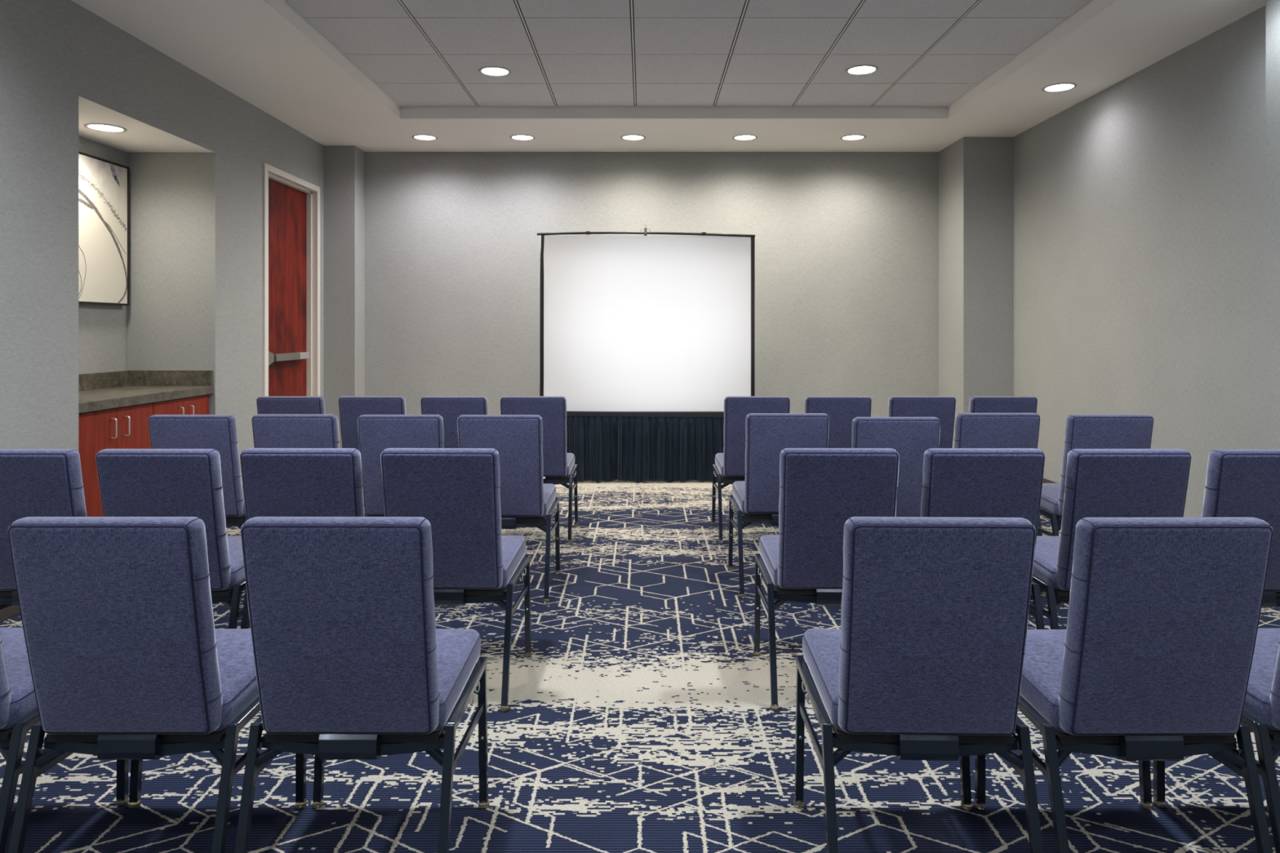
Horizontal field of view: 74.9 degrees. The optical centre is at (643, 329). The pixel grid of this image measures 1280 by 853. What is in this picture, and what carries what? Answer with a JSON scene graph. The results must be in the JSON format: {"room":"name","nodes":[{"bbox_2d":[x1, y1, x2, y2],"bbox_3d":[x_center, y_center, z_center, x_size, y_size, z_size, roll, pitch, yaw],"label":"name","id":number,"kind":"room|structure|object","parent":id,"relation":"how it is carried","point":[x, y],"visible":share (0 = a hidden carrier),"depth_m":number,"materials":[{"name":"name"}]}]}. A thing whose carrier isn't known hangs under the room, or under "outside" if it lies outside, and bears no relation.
{"room":"conference room","nodes":[
{"label":"conference room","id":0,"kind":"room"},
{"bbox_2d":[78,135,196,373],"bbox_3d":[-3.220,0.005,4.835,0.560,2.550,1.530,0,0,0],"label":"wall niche","id":1,"kind":"object","parent":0,"point":[157,331],"visible":0.16,"depth_m":5.50,"materials":[{"name":"grey paint"}]},
{"bbox_2d":[78,151,128,306],"bbox_3d":[-3.377,-0.610,4.998,0.042,0.904,0.907,0,0,0],"label":"framed picture","id":2,"kind":"object","parent":1,"relation":"attached to","point":[103,184],"visible":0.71,"depth_m":5.20,"materials":[{"name":"beige paper"}]},
{"bbox_2d":[78,95,214,152],"bbox_3d":[-3.120,-1.240,4.835,0.599,0.141,1.370,0,0,0],"label":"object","id":3,"kind":"object","parent":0,"point":[140,136],"visible":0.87,"depth_m":5.01,"materials":[{"name":"white paint"}]},
{"bbox_2d":[83,123,127,133],"bbox_3d":[-3.110,-1.173,4.830,0.212,0.017,0.212,0,0,0],"label":"recessed light","id":4,"kind":"object","parent":3,"relation":"attached to","point":[95,126],"visible":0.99,"depth_m":4.84,"materials":[{"name":"beige"}]},
{"bbox_2d":[0,0,323,483],"bbox_3d":[-2.880,-0.270,1.710,0.120,3.100,11.820,0,0,0],"label":"wall","id":5,"kind":"structure","parent":0,"point":[53,53],"depth_m":4.13,"materials":[{"name":"grey paint"}]},
{"bbox_2d":[0,605,20,622],"bbox_3d":[-2.679,1.215,1.710,0.283,0.130,11.820,0,0,0],"label":"baseboard","id":6,"kind":"structure","parent":5,"relation":"attached to","point":[8,612],"depth_m":3.70,"materials":[{"name":"brown rubber"}]},
{"bbox_2d":[268,177,309,395],"bbox_3d":[-2.881,0.043,6.720,0.109,2.459,0.934,0,0,0],"label":"door","id":7,"kind":"structure","parent":5,"relation":"in","point":[288,354],"depth_m":6.78,"materials":[{"name":"red wood"}]},
{"bbox_2d":[262,163,319,395],"bbox_3d":[-2.863,0.021,6.720,0.114,2.518,1.060,0,0,0],"label":"trim","id":8,"kind":"structure","parent":5,"relation":"attached to","point":[313,191],"depth_m":7.17,"materials":[{"name":"white paint"}]},
{"bbox_2d":[323,145,364,448],"bbox_3d":[-2.683,-0.270,7.490,0.275,3.100,0.260,0,0,0],"label":"wall pillar","id":9,"kind":"structure","parent":0,"point":[344,166],"depth_m":7.36,"materials":[{"name":"grey paint"}]},
{"bbox_2d":[0,480,1279,852],"bbox_3d":[-0.150,1.330,1.710,6.900,0.100,12.020,0,0,0],"label":"floor","id":10,"kind":"structure","parent":0,"point":[639,718],"depth_m":2.41,"materials":[{"name":"carpet"}]},
{"bbox_2d":[0,448,87,609],"bbox_3d":[-2.104,0.840,3.039,0.477,0.880,0.544,0,0,0],"label":"banquet chair","id":11,"kind":"object","parent":10,"relation":"on","point":[34,482],"visible":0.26,"depth_m":2.79,"materials":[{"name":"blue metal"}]},
{"bbox_2d":[0,627,128,852],"bbox_3d":[-1.630,0.840,2.029,0.477,0.880,0.544,0,0,0],"label":"banquet chair","id":12,"kind":"object","parent":10,"relation":"on","point":[19,711],"visible":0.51,"depth_m":1.90,"materials":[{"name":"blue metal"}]},
{"bbox_2d":[78,403,152,516],"bbox_3d":[-3.105,0.850,4.531,0.566,0.860,0.662,0,0,0],"label":"base cabinet","id":13,"kind":"object","parent":10,"relation":"on","point":[125,427],"visible":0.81,"depth_m":4.42,"materials":[{"name":"laminate"}]},
{"bbox_2d":[78,370,213,413],"bbox_3d":[-3.115,0.343,4.835,0.566,0.153,1.326,0,0,0],"label":"countertop","id":14,"kind":"structure","parent":13,"relation":"on","point":[100,391],"depth_m":5.18,"materials":[{"name":"stone"}]},
{"bbox_2d":[7,516,306,852],"bbox_3d":[-1.144,0.840,2.019,0.477,0.880,0.544,0,0,0],"label":"banquet chair","id":15,"kind":"object","parent":10,"relation":"on","point":[128,660],"visible":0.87,"depth_m":1.80,"materials":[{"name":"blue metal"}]},
{"bbox_2d":[95,448,245,628],"bbox_3d":[-1.631,0.840,3.044,0.477,0.880,0.544,0,0,0],"label":"banquet chair","id":16,"kind":"object","parent":10,"relation":"on","point":[133,482],"visible":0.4,"depth_m":2.80,"materials":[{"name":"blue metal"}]},
{"bbox_2d":[151,394,208,415],"bbox_3d":[-3.105,0.850,5.179,0.566,0.860,0.622,0,0,0],"label":"base cabinet","id":17,"kind":"object","parent":10,"relation":"on","point":[197,405],"visible":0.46,"depth_m":5.19,"materials":[{"name":"laminate"}]},
{"bbox_2d":[147,414,246,601],"bbox_3d":[-2.127,0.840,4.174,0.477,0.880,0.544,0,0,0],"label":"banquet chair","id":18,"kind":"object","parent":10,"relation":"on","point":[219,433],"visible":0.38,"depth_m":3.92,"materials":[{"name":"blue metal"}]},
{"bbox_2d":[256,395,324,414],"bbox_3d":[-2.130,0.840,5.274,0.477,0.880,0.544,0,0,0],"label":"banquet chair","id":19,"kind":"object","parent":10,"relation":"on","point":[265,404],"visible":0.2,"depth_m":5.01,"materials":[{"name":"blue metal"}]},
{"bbox_2d":[240,448,364,628],"bbox_3d":[-1.157,0.840,3.059,0.477,0.880,0.544,0,0,0],"label":"banquet chair","id":20,"kind":"object","parent":10,"relation":"on","point":[277,482],"visible":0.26,"depth_m":2.80,"materials":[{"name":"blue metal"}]},
{"bbox_2d":[251,413,364,510],"bbox_3d":[-1.654,0.840,4.199,0.477,0.880,0.544,0,0,0],"label":"banquet chair","id":21,"kind":"object","parent":10,"relation":"on","point":[269,430],"visible":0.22,"depth_m":3.94,"materials":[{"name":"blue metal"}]},
{"bbox_2d":[234,516,489,852],"bbox_3d":[-0.654,0.840,2.019,0.477,0.880,0.544,0,0,0],"label":"banquet chair","id":22,"kind":"object","parent":10,"relation":"on","point":[353,662],"visible":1,"depth_m":1.80,"materials":[{"name":"fabric"}]},
{"bbox_2d":[337,395,406,451],"bbox_3d":[-1.640,0.840,5.284,0.477,0.880,0.544,0,0,0],"label":"banquet chair","id":23,"kind":"object","parent":10,"relation":"on","point":[350,407],"visible":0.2,"depth_m":5.02,"materials":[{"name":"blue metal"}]},
{"bbox_2d":[357,414,444,516],"bbox_3d":[-1.148,0.840,4.179,0.477,0.880,0.544,0,0,0],"label":"banquet chair","id":24,"kind":"object","parent":10,"relation":"on","point":[376,433],"visible":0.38,"depth_m":3.92,"materials":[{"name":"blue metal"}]},
{"bbox_2d":[420,395,488,448],"bbox_3d":[-1.145,0.840,5.274,0.477,0.880,0.544,0,0,0],"label":"banquet chair","id":25,"kind":"object","parent":10,"relation":"on","point":[450,408],"visible":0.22,"depth_m":5.01,"materials":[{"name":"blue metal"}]},
{"bbox_2d":[380,448,532,712],"bbox_3d":[-0.682,0.840,3.059,0.477,0.880,0.544,0,0,1],"label":"banquet chair","id":26,"kind":"object","parent":10,"relation":"on","point":[457,491],"visible":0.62,"depth_m":2.83,"materials":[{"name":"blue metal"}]},
{"bbox_2d":[457,414,560,603],"bbox_3d":[-0.675,0.840,4.169,0.477,0.880,0.544,0,0,0],"label":"banquet chair","id":27,"kind":"object","parent":10,"relation":"on","point":[526,501],"visible":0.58,"depth_m":3.94,"materials":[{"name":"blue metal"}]},
{"bbox_2d":[500,395,578,542],"bbox_3d":[-0.666,0.840,5.274,0.477,0.880,0.544,0,0,0],"label":"banquet chair","id":28,"kind":"object","parent":10,"relation":"on","point":[559,468],"visible":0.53,"depth_m":5.04,"materials":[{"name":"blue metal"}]},
{"bbox_2d":[537,227,755,413],"bbox_3d":[0.020,0.186,7.255,1.844,2.169,0.429,0,0,0],"label":"projection screen","id":29,"kind":"object","parent":10,"relation":"on","point":[655,324],"visible":0.88,"depth_m":7.07,"materials":[{"name":"white fabric"}]},
{"bbox_2d":[566,411,724,483],"bbox_3d":[0.035,0.982,6.999,1.826,0.592,0.070,0,0,0],"label":"drape","id":30,"kind":"object","parent":29,"relation":"hanging from","point":[637,447],"visible":0.7,"depth_m":7.01,"materials":[{"name":"fabric"}]},
{"bbox_2d":[711,395,790,542],"bbox_3d":[0.683,0.840,5.274,0.477,0.880,0.544,0,0,0],"label":"banquet chair","id":31,"kind":"object","parent":10,"relation":"on","point":[730,468],"visible":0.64,"depth_m":5.04,"materials":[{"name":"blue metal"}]},
{"bbox_2d":[727,413,829,598],"bbox_3d":[0.688,0.840,4.244,0.477,0.880,0.544,0,0,0],"label":"banquet chair","id":32,"kind":"object","parent":10,"relation":"on","point":[756,500],"visible":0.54,"depth_m":4.01,"materials":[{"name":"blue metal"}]},
{"bbox_2d":[752,448,898,711],"bbox_3d":[0.664,0.840,3.059,0.477,0.880,0.544,0,0,1],"label":"banquet chair","id":33,"kind":"object","parent":10,"relation":"on","point":[820,489],"visible":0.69,"depth_m":2.82,"materials":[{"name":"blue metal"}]},
{"bbox_2d":[804,395,871,448],"bbox_3d":[1.173,0.840,5.274,0.477,0.880,0.544,0,0,0],"label":"banquet chair","id":34,"kind":"object","parent":10,"relation":"on","point":[841,411],"visible":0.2,"depth_m":5.01,"materials":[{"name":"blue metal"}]},
{"bbox_2d":[851,417,940,516],"bbox_3d":[1.160,0.840,4.074,0.477,0.880,0.544,0,0,0],"label":"banquet chair","id":35,"kind":"object","parent":10,"relation":"on","point":[911,437],"visible":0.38,"depth_m":3.82,"materials":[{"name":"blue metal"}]},
{"bbox_2d":[793,516,1043,852],"bbox_3d":[0.635,0.840,2.016,0.477,0.880,0.544,0,0,1],"label":"banquet chair","id":36,"kind":"object","parent":10,"relation":"on","point":[925,660],"visible":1,"depth_m":1.80,"materials":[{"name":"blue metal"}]},
{"bbox_2d":[888,395,955,448],"bbox_3d":[1.685,0.840,5.284,0.477,0.880,0.544,0,0,0],"label":"banquet chair","id":37,"kind":"object","parent":10,"relation":"on","point":[941,407],"visible":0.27,"depth_m":5.02,"materials":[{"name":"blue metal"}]},
{"bbox_2d":[920,448,1044,629],"bbox_3d":[1.149,0.840,3.056,0.477,0.880,0.544,0,0,0],"label":"banquet chair","id":38,"kind":"object","parent":10,"relation":"on","point":[957,482],"visible":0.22,"depth_m":2.80,"materials":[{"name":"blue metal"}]},
{"bbox_2d":[953,413,1046,596],"bbox_3d":[1.706,0.840,4.264,0.477,0.880,0.544,0,0,0],"label":"banquet chair","id":39,"kind":"object","parent":10,"relation":"on","point":[972,430],"visible":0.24,"depth_m":4.00,"materials":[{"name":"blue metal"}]},
{"bbox_2d":[968,395,1042,536],"bbox_3d":[2.169,0.840,5.274,0.477,0.880,0.544,0,0,0],"label":"banquet chair","id":40,"kind":"object","parent":10,"relation":"on","point":[977,404],"visible":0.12,"depth_m":5.01,"materials":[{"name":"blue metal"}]},
{"bbox_2d":[1038,414,1153,536],"bbox_3d":[2.199,0.840,4.184,0.477,0.880,0.544,0,0,-1],"label":"banquet chair","id":41,"kind":"object","parent":10,"relation":"on","point":[1082,431],"visible":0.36,"depth_m":3.93,"materials":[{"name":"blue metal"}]},
{"bbox_2d":[1029,448,1191,629],"bbox_3d":[1.629,0.840,3.044,0.477,0.880,0.544,0,0,0],"label":"banquet chair","id":42,"kind":"object","parent":10,"relation":"on","point":[1100,482],"visible":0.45,"depth_m":2.80,"materials":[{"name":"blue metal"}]},
{"bbox_2d":[973,517,1272,852],"bbox_3d":[1.126,0.840,2.014,0.477,0.880,0.544,0,0,0],"label":"banquet chair","id":43,"kind":"object","parent":10,"relation":"on","point":[1153,659],"visible":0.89,"depth_m":1.79,"materials":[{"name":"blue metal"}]},
{"bbox_2d":[1152,628,1279,852],"bbox_3d":[1.611,0.840,2.024,0.477,0.880,0.544,0,0,0],"label":"banquet chair","id":44,"kind":"object","parent":10,"relation":"on","point":[1261,708],"visible":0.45,"depth_m":1.90,"materials":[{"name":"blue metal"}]},
{"bbox_2d":[1201,448,1279,608],"bbox_3d":[2.102,0.840,3.034,0.477,0.880,0.544,0,0,0],"label":"banquet chair","id":45,"kind":"object","parent":10,"relation":"on","point":[1240,482],"visible":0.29,"depth_m":2.78,"materials":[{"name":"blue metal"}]},
{"bbox_2d":[364,151,938,417],"bbox_3d":[0.150,-0.270,7.680,6.300,3.100,0.120,0,0,0],"label":"wall","id":46,"kind":"structure","parent":0,"point":[846,243],"depth_m":7.62,"materials":[{"name":"grey paint"}]},
{"bbox_2d":[71,0,1266,151],"bbox_3d":[0.145,-1.700,1.710,5.970,0.151,11.860,0,0,0],"label":"ceiling","id":47,"kind":"structure","parent":0,"point":[264,53],"depth_m":5.86,"materials":[{"name":"white paint"}]},
{"bbox_2d":[412,134,437,140],"bbox_3d":[-1.846,-1.627,7.050,0.212,0.017,0.212,0,0,0],"label":"recessed light","id":48,"kind":"object","parent":47,"relation":"in","point":[420,137],"visible":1,"depth_m":7.07,"materials":[{"name":"beige"}]},
{"bbox_2d":[510,134,534,140],"bbox_3d":[-1.023,-1.627,7.050,0.212,0.017,0.212,0,0,0],"label":"recessed light","id":49,"kind":"object","parent":47,"relation":"in","point":[517,137],"visible":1,"depth_m":7.07,"materials":[{"name":"beige"}]},
{"bbox_2d":[620,134,645,140],"bbox_3d":[-0.090,-1.627,7.050,0.212,0.017,0.212,0,0,0],"label":"recessed light","id":50,"kind":"object","parent":47,"relation":"in","point":[628,137],"visible":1,"depth_m":7.07,"materials":[{"name":"beige"}]},
{"bbox_2d":[732,134,757,140],"bbox_3d":[0.854,-1.627,7.050,0.212,0.017,0.212,0,0,0],"label":"recessed light","id":51,"kind":"object","parent":47,"relation":"in","point":[740,137],"visible":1,"depth_m":7.07,"materials":[{"name":"beige"}]},
{"bbox_2d":[840,134,866,140],"bbox_3d":[1.766,-1.627,7.050,0.212,0.017,0.212,0,0,0],"label":"recessed light","id":52,"kind":"object","parent":47,"relation":"in","point":[850,137],"visible":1,"depth_m":7.07,"materials":[{"name":"beige"}]},
{"bbox_2d":[1041,82,1077,92],"bbox_3d":[2.783,-1.627,5.595,0.212,0.017,0.212,0,0,0],"label":"recessed light","id":53,"kind":"object","parent":47,"relation":"in","point":[1058,87],"visible":1,"depth_m":5.61,"materials":[{"name":"beige"}]},
{"bbox_2d":[284,0,1091,106],"bbox_3d":[0.231,-1.716,1.610,4.207,0.005,9.620,0,0,0],"label":"ceiling","id":54,"kind":"structure","parent":0,"point":[420,53],"depth_m":5.02,"materials":[{"name":"tile"}]},
{"bbox_2d":[478,66,511,76],"bbox_3d":[-0.986,-1.718,5.540,0.212,0.017,0.212,0,0,0],"label":"recessed light","id":55,"kind":"object","parent":54,"relation":"in","point":[493,71],"visible":1,"depth_m":5.55,"materials":[{"name":"beige"}]},
{"bbox_2d":[845,64,878,75],"bbox_3d":[1.438,-1.718,5.510,0.212,0.017,0.212,0,0,0],"label":"recessed light","id":56,"kind":"object","parent":54,"relation":"in","point":[864,69],"visible":1,"depth_m":5.52,"materials":[{"name":"beige"}]},
{"bbox_2d":[938,137,1013,448],"bbox_3d":[2.900,-0.270,7.325,0.420,3.100,0.590,0,0,0],"label":"wall pillar","id":57,"kind":"structure","parent":0,"point":[975,174],"depth_m":7.03,"materials":[{"name":"grey paint"}]},
{"bbox_2d":[1013,4,1266,517],"bbox_3d":[3.170,-0.270,1.710,0.120,3.100,11.820,0,0,0],"label":"wall","id":58,"kind":"structure","parent":0,"point":[1140,205],"depth_m":5.08,"materials":[{"name":"grey paint"}]},
{"bbox_2d":[1042,478,1057,483],"bbox_3d":[2.896,1.215,1.710,0.428,0.130,11.820,0,0,0],"label":"baseboard","id":59,"kind":"structure","parent":58,"relation":"attached to","point":[1045,481],"depth_m":6.43,"materials":[{"name":"brown rubber"}]},
{"bbox_2d":[1266,0,1279,448],"bbox_3d":[3.055,-0.270,3.740,0.110,3.100,0.580,0,0,0],"label":"wall","id":60,"kind":"structure","parent":0,"point":[1273,6],"depth_m":3.98,"materials":[{"name":"grey paint"}]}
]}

